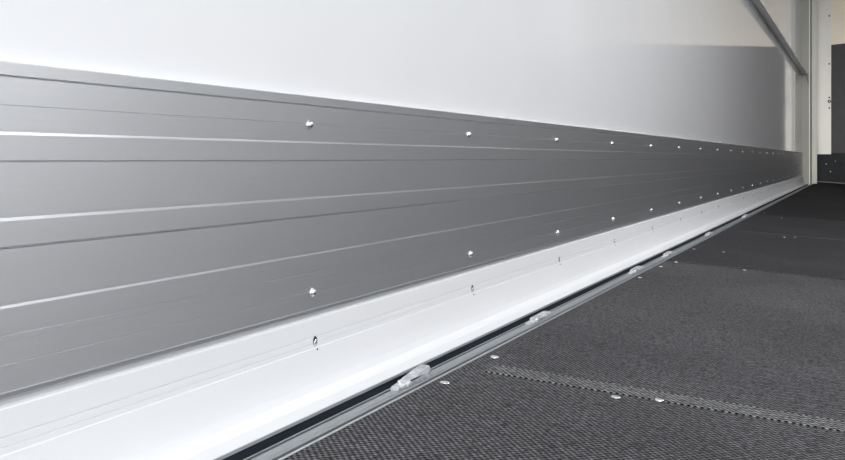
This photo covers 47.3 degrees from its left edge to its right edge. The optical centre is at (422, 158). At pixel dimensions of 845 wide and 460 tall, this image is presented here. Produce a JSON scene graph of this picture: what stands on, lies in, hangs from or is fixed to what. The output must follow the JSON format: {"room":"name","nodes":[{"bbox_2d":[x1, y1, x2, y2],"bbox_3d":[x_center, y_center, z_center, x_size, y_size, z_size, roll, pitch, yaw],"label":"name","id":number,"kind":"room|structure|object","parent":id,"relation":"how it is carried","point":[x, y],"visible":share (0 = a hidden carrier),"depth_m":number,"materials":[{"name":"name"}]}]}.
{"room":"truck trailer interior","nodes":[
{"label":"truck trailer interior","id":0,"kind":"room"},
{"bbox_2d":[0,0,801,151],"bbox_3d":[2.409,-0.970,7.094,0.060,3.210,15.810,0,0,24],"label":"wall","id":1,"kind":"structure","parent":0,"point":[701,70],"depth_m":1.98,"materials":[{"name":"white paint"}]},
{"bbox_2d":[0,61,802,405],"bbox_3d":[2.128,0.068,6.381,0.018,0.312,14.080,0,0,24],"label":"wall panel","id":2,"kind":"object","parent":1,"relation":"attached to","point":[144,220],"visible":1,"depth_m":1.21,"materials":[{"name":"metal"}]},
{"bbox_2d":[0,176,807,459],"bbox_3d":[2.153,0.292,6.369,0.072,0.139,14.078,0,0,24],"label":"baseboard","id":3,"kind":"object","parent":1,"relation":"attached to","point":[238,398],"visible":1,"depth_m":1.32,"materials":[{"name":"white metal"}]},
{"bbox_2d":[751,0,808,83],"bbox_3d":[2.157,-1.069,6.367,0.083,0.159,14.078,0,0,24],"label":"wall rail","id":4,"kind":"object","parent":1,"relation":"attached to","point":[758,4],"visible":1,"depth_m":8.55,"materials":[{"name":"grey metal"}]},
{"bbox_2d":[283,182,844,459],"bbox_3d":[3.605,0.426,6.515,2.346,0.184,15.746,0,0,24],"label":"floor","id":5,"kind":"structure","parent":0,"point":[744,342],"depth_m":1.58,"materials":[{"name":"black"}]},
{"bbox_2d":[802,0,816,184],"bbox_3d":[5.220,-1.080,13.010,0.164,2.870,0.572,0,0,24],"label":"post","id":6,"kind":"object","parent":5,"relation":"on","point":[809,7],"visible":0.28,"depth_m":12.79,"materials":[{"name":"white metal"}]},
{"bbox_2d":[827,0,844,183],"bbox_3d":[6.819,-0.970,13.740,2.472,3.210,0.060,0,0,24],"label":"wall","id":7,"kind":"structure","parent":0,"point":[837,6],"depth_m":14.06,"materials":[{"name":"white paint"}]},
{"bbox_2d":[817,0,830,153],"bbox_3d":[5.875,-1.292,14.118,0.190,2.445,0.033,0,0,24],"label":"strip","id":8,"kind":"object","parent":7,"relation":"attached to","point":[823,6],"visible":1,"depth_m":14.11,"materials":[{"name":"metal"}]},
{"bbox_2d":[817,153,844,183],"bbox_3d":[6.859,0.203,13.676,2.346,0.570,0.020,0,0,24],"label":"kick plate","id":9,"kind":"object","parent":7,"relation":"attached to","point":[830,167],"visible":1,"depth_m":14.08,"materials":[{"name":"metal"}]},
{"bbox_2d":[831,43,844,152],"bbox_3d":[6.945,-0.949,13.640,2.153,1.733,0.014,0,0,24],"label":"panel","id":10,"kind":"object","parent":7,"relation":"attached to","point":[837,50],"visible":1,"depth_m":14.04,"materials":[{"name":"grey metal"}]},
{"bbox_3d":[3.549,0.455,6.543,2.472,0.187,15.750,0,0,24],"label":"trim","id":11,"kind":"structure","parent":0,"visible":0},
{"bbox_2d":[243,184,811,459],"bbox_3d":[2.215,0.347,6.342,0.040,0.028,14.080,0,0,24],"label":"rail","id":12,"kind":"object","parent":11,"relation":"on","point":[287,447],"visible":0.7,"depth_m":1.54,"materials":[{"name":"metal"}]},
{"bbox_2d":[390,364,430,390],"bbox_3d":[-0.018,0.325,1.437,0.020,0.018,0.105,0,0,26],"label":"clip","id":13,"kind":"object","parent":12,"relation":"attached to","point":[422,372],"visible":1,"depth_m":1.44,"materials":[{"name":"metal"}]},
{"bbox_2d":[525,311,550,323],"bbox_3d":[0.241,0.330,2.010,0.019,0.008,0.133,0,0,24],"label":"clip","id":14,"kind":"object","parent":12,"relation":"attached to","point":[542,315],"visible":1,"depth_m":2.00,"materials":[{"name":"metal"}]},
{"bbox_2d":[628,266,642,273],"bbox_3d":[0.633,0.329,2.874,0.020,0.009,0.140,0,0,24],"label":"clip","id":15,"kind":"object","parent":12,"relation":"attached to","point":[637,268],"visible":1,"depth_m":2.86,"materials":[{"name":"metal"}]},
{"bbox_2d":[662,251,673,256],"bbox_3d":[0.851,0.329,3.352,0.020,0.009,0.142,0,0,24],"label":"clip","id":16,"kind":"object","parent":12,"relation":"attached to","point":[668,253],"visible":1,"depth_m":3.33,"materials":[{"name":"metal"}]}
]}

